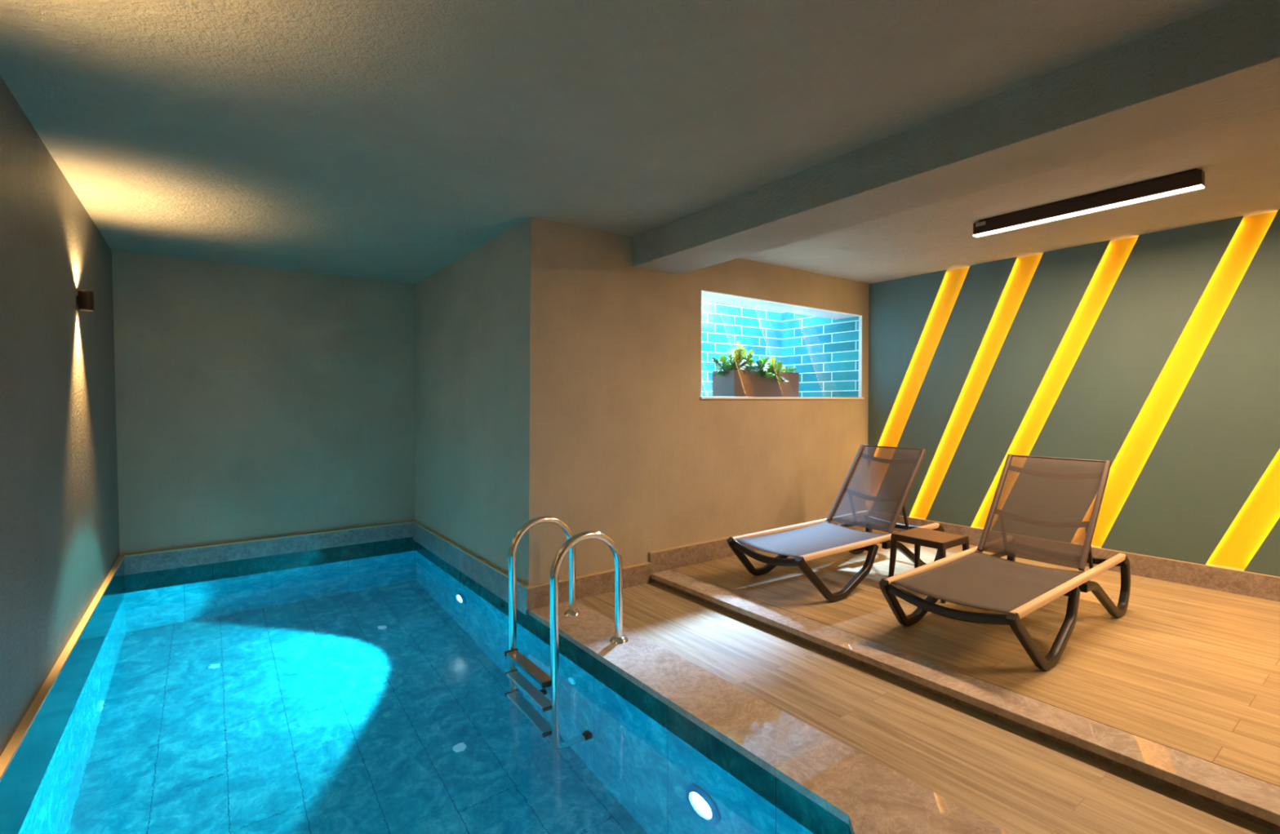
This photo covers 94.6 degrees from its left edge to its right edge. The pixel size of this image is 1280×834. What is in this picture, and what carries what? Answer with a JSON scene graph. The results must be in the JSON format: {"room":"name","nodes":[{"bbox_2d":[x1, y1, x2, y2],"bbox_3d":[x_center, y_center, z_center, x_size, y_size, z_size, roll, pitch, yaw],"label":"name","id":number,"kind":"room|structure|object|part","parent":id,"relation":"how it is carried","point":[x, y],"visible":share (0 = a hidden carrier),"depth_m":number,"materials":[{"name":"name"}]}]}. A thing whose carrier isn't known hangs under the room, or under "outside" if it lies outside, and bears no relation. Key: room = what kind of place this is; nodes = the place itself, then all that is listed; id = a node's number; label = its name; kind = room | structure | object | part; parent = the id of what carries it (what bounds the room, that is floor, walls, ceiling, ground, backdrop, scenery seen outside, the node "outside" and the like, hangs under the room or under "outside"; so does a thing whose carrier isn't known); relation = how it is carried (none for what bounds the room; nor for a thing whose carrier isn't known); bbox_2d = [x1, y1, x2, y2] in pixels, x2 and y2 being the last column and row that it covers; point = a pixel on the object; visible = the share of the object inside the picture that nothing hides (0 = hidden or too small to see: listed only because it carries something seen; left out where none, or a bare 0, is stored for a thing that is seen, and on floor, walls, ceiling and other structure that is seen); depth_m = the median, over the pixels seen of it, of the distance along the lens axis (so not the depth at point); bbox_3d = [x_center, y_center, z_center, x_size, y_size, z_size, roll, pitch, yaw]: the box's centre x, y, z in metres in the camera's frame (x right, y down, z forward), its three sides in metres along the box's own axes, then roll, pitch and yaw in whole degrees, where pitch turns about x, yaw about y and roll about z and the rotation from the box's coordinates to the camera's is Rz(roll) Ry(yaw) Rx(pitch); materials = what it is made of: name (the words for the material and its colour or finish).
{"room":"indoor swimming pool","nodes":[
{"label":"indoor swimming pool","id":0,"kind":"room"},
{"bbox_2d":[0,75,119,756],"bbox_3d":[-1.751,0.619,1.344,0.150,3.750,7.713,-1,2,-36],"label":"wall","id":1,"kind":"structure","parent":0,"point":[60,523],"depth_m":2.50,"materials":[{"name":"paint"}]},
{"bbox_2d":[0,554,124,782],"bbox_3d":[-2.265,1.083,2.217,0.030,0.013,5.413,-1,2,-36],"label":"trim","id":2,"kind":"structure","parent":1,"relation":"attached to","point":[11,748],"depth_m":2.38,"materials":[{"name":"beige tile"}]},
{"bbox_2d":[76,289,93,311],"bbox_3d":[-2.967,-0.622,3.158,0.067,0.104,0.062,-1,2,-36],"label":"wall sconce","id":3,"kind":"object","parent":1,"relation":"attached to","point":[85,299],"visible":1,"depth_m":3.14,"materials":[{"name":"brown metal"}]},
{"bbox_2d":[111,250,414,555],"bbox_3d":[-2.981,0.529,5.126,2.322,3.750,0.150,-1,2,-36],"label":"wall","id":4,"kind":"structure","parent":0,"point":[252,402],"depth_m":4.88,"materials":[{"name":"paint"}]},
{"bbox_2d":[124,520,413,575],"bbox_3d":[-3.003,1.089,5.011,2.074,0.135,0.030,-1,2,-36],"label":"baseboard","id":5,"kind":"structure","parent":4,"relation":"attached to","point":[209,555],"depth_m":4.89,"materials":[{"name":"grey stone"}]},
{"bbox_2d":[0,537,851,833],"bbox_3d":[-1.297,1.745,2.938,2.422,1.355,5.413,-1,2,-36],"label":"pool edge","id":6,"kind":"object","parent":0,"point":[20,784],"visible":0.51,"depth_m":2.68,"materials":[{"name":"blue tile"}]},
{"bbox_2d":[17,551,813,833],"bbox_3d":[-1.482,1.338,2.949,2.094,0.001,5.103,-1,2,-36],"label":"pool water","id":7,"kind":"object","parent":6,"relation":"in","point":[379,695],"visible":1,"depth_m":2.52,"materials":[{"name":"blue liquid"}]},
{"bbox_2d":[528,600,1011,833],"bbox_3d":[0.034,1.258,1.113,2.438,0.030,4.912,-1,2,-36],"label":"coping","id":8,"kind":"object","parent":6,"relation":"on","point":[867,795],"visible":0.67,"depth_m":2.21,"materials":[{"name":"grey stone"}]},
{"bbox_2d":[504,515,628,688],"bbox_3d":[-0.418,1.284,3.240,0.493,1.411,0.600,-1,2,-36],"label":"pool ladder","id":9,"kind":"object","parent":8,"relation":"attached to","point":[531,668],"visible":0.62,"depth_m":3.13,"materials":[{"name":"silver metal"}]},
{"bbox_3d":[-0.562,1.276,3.444,0.426,1.404,0.042,-1,2,-36],"label":"handrail","id":10,"kind":"part","parent":9,"relation":"part of","materials":[{"name":"silver metal"}]},
{"bbox_3d":[-0.267,1.284,3.040,0.426,1.404,0.042,-1,2,-36],"label":"handrail","id":11,"kind":"part","parent":9,"relation":"part of","materials":[{"name":"silver metal"}]},
{"bbox_2d":[414,228,511,573],"bbox_3d":[-1.462,-0.078,4.758,0.120,2.530,2.213,-1,2,-36],"label":"wall","id":12,"kind":"structure","parent":0,"point":[463,309],"depth_m":4.48,"materials":[{"name":"paint"}]},
{"bbox_2d":[412,520,528,614],"bbox_3d":[-1.429,1.108,4.630,0.020,0.165,2.501,-1,2,-36],"label":"baseboard","id":13,"kind":"structure","parent":12,"relation":"attached to","point":[493,581],"depth_m":4.36,"materials":[{"name":"grey stone"}]},
{"bbox_2d":[0,0,1279,284],"bbox_3d":[0.669,-1.270,3.068,6.158,0.120,7.713,-1,2,-36],"label":"ceiling","id":14,"kind":"structure","parent":0,"point":[633,118],"depth_m":2.35,"materials":[{"name":"paint"}]},
{"bbox_2d":[633,0,1279,274],"bbox_3d":[1.574,-1.096,2.184,0.425,0.210,4.912,-1,2,-36],"label":"ceiling beam","id":15,"kind":"structure","parent":14,"relation":"attached to","point":[1220,64],"depth_m":2.17,"materials":[{"name":"paint"}]},
{"bbox_2d":[973,168,1204,237],"bbox_3d":[2.429,-1.176,3.301,0.064,0.092,1.060,-1,2,-36],"label":"ceiling lamp","id":16,"kind":"object","parent":14,"relation":"attached to","point":[1192,180],"visible":1,"depth_m":3.20,"materials":[{"name":"brown metal"}]},
{"bbox_2d":[509,217,869,589],"bbox_3d":[0.794,0.046,4.847,3.906,2.800,0.309,-1,2,-36],"label":"wall","id":17,"kind":"structure","parent":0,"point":[612,433],"depth_m":4.10,"materials":[{"name":"paint"}]},
{"bbox_2d":[525,564,650,611],"bbox_3d":[-0.313,1.107,3.884,0.944,0.135,0.020,-1,2,-36],"label":"baseboard","id":18,"kind":"structure","parent":17,"relation":"attached to","point":[537,597],"depth_m":3.86,"materials":[{"name":"stone"}]},
{"bbox_2d":[648,518,862,582],"bbox_3d":[1.143,1.040,4.946,2.662,0.205,0.020,-1,2,-36],"label":"baseboard","id":19,"kind":"structure","parent":17,"relation":"attached to","point":[660,562],"depth_m":4.37,"materials":[{"name":"stone"}]},
{"bbox_2d":[699,289,863,399],"bbox_3d":[1.207,-0.564,5.134,2.073,0.819,0.310,-1,2,-36],"label":"window","id":20,"kind":"structure","parent":17,"relation":"attached to","point":[708,295],"depth_m":5.10,"materials":[{"name":"white paint"}]},
{"bbox_3d":[1.208,-0.163,5.144,2.073,0.018,0.310,-1,2,-36],"label":"sill","id":21,"kind":"part","parent":20,"relation":"part of","materials":[{"name":"beige stone"}]},
{"bbox_2d":[575,582,1279,833],"bbox_3d":[1.275,1.315,2.020,0.633,0.200,4.912,-1,2,-36],"label":"floor","id":22,"kind":"structure","parent":0,"point":[1017,780],"depth_m":2.23,"materials":[{"name":"brown wood"}]},
{"bbox_2d":[671,527,1279,786],"bbox_3d":[2.683,1.253,3.046,2.521,0.263,4.912,-1,2,-36],"label":"floor","id":23,"kind":"structure","parent":0,"point":[1193,671],"depth_m":2.90,"materials":[{"name":"brown wood"}]},
{"bbox_2d":[726,444,944,601],"bbox_3d":[1.386,0.664,4.089,1.528,0.872,0.689,-1,2,-33],"label":"sun lounger","id":24,"kind":"object","parent":23,"relation":"on","point":[874,491],"visible":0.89,"depth_m":4.13,"materials":[{"name":"grey fabric"}]},
{"bbox_3d":[0.891,0.948,4.142,0.750,0.305,0.068,-1,2,-33],"label":"leg","id":25,"kind":"part","parent":24,"relation":"part of","materials":[{"name":"black plastic"}]},
{"bbox_3d":[1.212,0.794,4.327,1.431,0.068,0.036,-1,2,-33],"label":"rail","id":26,"kind":"part","parent":24,"relation":"part of","materials":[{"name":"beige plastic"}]},
{"bbox_3d":[1.232,0.960,3.623,0.750,0.305,0.068,-1,2,-33],"label":"leg","id":27,"kind":"part","parent":24,"relation":"part of","materials":[{"name":"black plastic"}]},
{"bbox_3d":[1.570,0.923,4.574,0.698,0.330,0.050,-1,2,-33],"label":"leg","id":28,"kind":"part","parent":24,"relation":"part of","materials":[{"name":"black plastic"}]},
{"bbox_3d":[1.532,0.805,3.838,1.431,0.068,0.036,-1,2,-33],"label":"rail","id":29,"kind":"part","parent":24,"relation":"part of","materials":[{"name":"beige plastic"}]},
{"bbox_3d":[1.898,0.934,4.073,0.698,0.330,0.050,-1,2,-33],"label":"leg","id":30,"kind":"part","parent":24,"relation":"part of","materials":[{"name":"black plastic"}]},
{"bbox_2d":[888,527,968,603],"bbox_3d":[1.844,0.929,3.763,0.350,0.358,0.365,-1,2,-36],"label":"side table","id":31,"kind":"object","parent":23,"relation":"on","point":[942,541],"visible":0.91,"depth_m":3.73,"materials":[{"name":"brown plastic"}]},
{"bbox_3d":[1.629,0.934,3.803,0.049,0.348,0.047,-1,2,-36],"label":"leg","id":32,"kind":"part","parent":31,"relation":"part of","materials":[{"name":"brown plastic"}]},
{"bbox_3d":[1.872,0.929,3.980,0.049,0.348,0.047,-1,2,-36],"label":"leg","id":33,"kind":"part","parent":31,"relation":"part of","materials":[{"name":"brown plastic"}]},
{"bbox_3d":[1.817,0.940,3.546,0.049,0.348,0.047,-1,2,-36],"label":"leg","id":34,"kind":"part","parent":31,"relation":"part of","materials":[{"name":"brown plastic"}]},
{"bbox_3d":[2.059,0.934,3.723,0.049,0.348,0.047,-1,2,-36],"label":"leg","id":35,"kind":"part","parent":31,"relation":"part of","materials":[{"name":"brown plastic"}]},
{"bbox_2d":[651,569,1279,826],"bbox_3d":[1.589,1.163,2.245,0.186,0.034,4.912,-1,2,-36],"label":"trim","id":36,"kind":"structure","parent":23,"relation":"attached to","point":[1258,798],"depth_m":2.29,"materials":[{"name":"grey stone"}]},
{"bbox_2d":[653,579,1279,833],"bbox_3d":[1.597,1.204,2.252,0.166,0.049,4.912,-1,2,-36],"label":"step riser","id":37,"kind":"structure","parent":23,"relation":"attached to","point":[1234,811],"depth_m":2.26,"materials":[{"name":"wood"}]},
{"bbox_2d":[879,453,1130,671],"bbox_3d":[2.010,0.684,3.185,1.528,0.872,0.689,-1,2,-36],"label":"sun lounger","id":38,"kind":"object","parent":23,"relation":"on","point":[1042,509],"visible":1,"depth_m":3.23,"materials":[{"name":"brown fabric"}]},
{"bbox_3d":[1.513,0.969,3.213,0.750,0.305,0.068,-1,2,-36],"label":"leg","id":39,"kind":"part","parent":38,"relation":"part of","materials":[{"name":"black plastic"}]},
{"bbox_3d":[1.824,0.814,3.413,1.431,0.068,0.036,-1,2,-36],"label":"rail","id":40,"kind":"part","parent":38,"relation":"part of","materials":[{"name":"beige plastic"}]},
{"bbox_3d":[2.170,0.943,3.678,0.698,0.330,0.050,-1,2,-36],"label":"leg","id":41,"kind":"part","parent":38,"relation":"part of","materials":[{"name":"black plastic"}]},
{"bbox_3d":[1.879,0.980,2.712,0.750,0.305,0.068,-1,2,-36],"label":"leg","id":42,"kind":"part","parent":38,"relation":"part of","materials":[{"name":"black plastic"}]},
{"bbox_3d":[2.168,0.825,2.942,1.431,0.068,0.036,-1,2,-36],"label":"rail","id":43,"kind":"part","parent":38,"relation":"part of","materials":[{"name":"beige plastic"}]},
{"bbox_3d":[2.523,0.953,3.194,0.698,0.330,0.050,-1,2,-36],"label":"leg","id":44,"kind":"part","parent":38,"relation":"part of","materials":[{"name":"black plastic"}]},
{"bbox_2d":[877,211,1279,569],"bbox_3d":[3.777,0.060,3.818,0.200,2.800,4.912,-1,2,-36],"label":"wall","id":45,"kind":"structure","parent":0,"point":[1260,512],"depth_m":4.24,"materials":[{"name":"yellow paint"}]},
{"bbox_2d":[867,270,946,445],"bbox_3d":[2.445,-0.384,5.420,0.050,1.781,0.738,-1,2,-36],"label":"wall panel","id":46,"kind":"object","parent":45,"relation":"attached to","point":[900,309],"visible":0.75,"depth_m":5.50,"materials":[{"name":"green paint"}]},
{"bbox_2d":[896,257,1017,516],"bbox_3d":[2.616,-0.176,5.191,0.050,2.188,1.254,-1,2,-36],"label":"wall panel","id":47,"kind":"object","parent":45,"relation":"attached to","point":[984,285],"visible":0.8,"depth_m":5.05,"materials":[{"name":"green paint"}]},
{"bbox_2d":[925,240,1110,527],"bbox_3d":[2.952,-0.166,4.731,0.050,2.188,1.310,-1,2,-36],"label":"wall panel","id":48,"kind":"object","parent":45,"relation":"attached to","point":[1061,278],"visible":1,"depth_m":4.66,"materials":[{"name":"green paint"}]},
{"bbox_2d":[893,515,1279,602],"bbox_3d":[3.683,1.028,3.758,0.058,0.143,4.892,-1,2,-36],"label":"baseboard","id":49,"kind":"structure","parent":45,"relation":"attached to","point":[1263,587],"depth_m":3.86,"materials":[{"name":"stone"}]},
{"bbox_2d":[1028,215,1244,466],"bbox_3d":[3.309,-0.155,4.242,0.050,2.188,1.427,-1,2,-36],"label":"wall panel","id":50,"kind":"object","parent":45,"relation":"attached to","point":[1165,275],"visible":0.64,"depth_m":4.07,"materials":[{"name":"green paint"}]},
{"bbox_2d":[1101,208,1279,564],"bbox_3d":[3.749,-0.141,3.639,0.050,2.188,1.447,-1,2,-36],"label":"wall panel","id":51,"kind":"object","parent":45,"relation":"attached to","point":[1221,435],"visible":1,"depth_m":3.73,"materials":[{"name":"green paint"}]},
{"bbox_2d":[1244,517,1279,577],"bbox_3d":[4.436,-0.121,2.697,0.050,2.188,2.331,-1,2,-36],"label":"wall panel","id":52,"kind":"object","parent":45,"relation":"attached to","point":[1266,561],"visible":1,"depth_m":3.56,"materials":[{"name":"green paint"}]},
{"label":"outside","id":53,"kind":"structure","parent":0,"visible":0},
{"bbox_2d":[701,299,858,397],"bbox_3d":[0.834,-0.867,5.365,2.700,2.000,1.066,-1,2,-36],"label":"wall niche","id":54,"kind":"object","parent":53,"point":[824,352],"visible":0.18,"depth_m":5.99,"materials":[{"name":"teal tile"}]},
{"bbox_2d":[709,340,799,397],"bbox_3d":[1.021,-0.423,5.244,1.047,0.499,0.502,-1,2,-36],"label":"potted plants","id":55,"kind":"object","parent":54,"relation":"on","point":[768,379],"visible":1,"depth_m":5.12,"materials":[{"name":"brown"}]}
]}

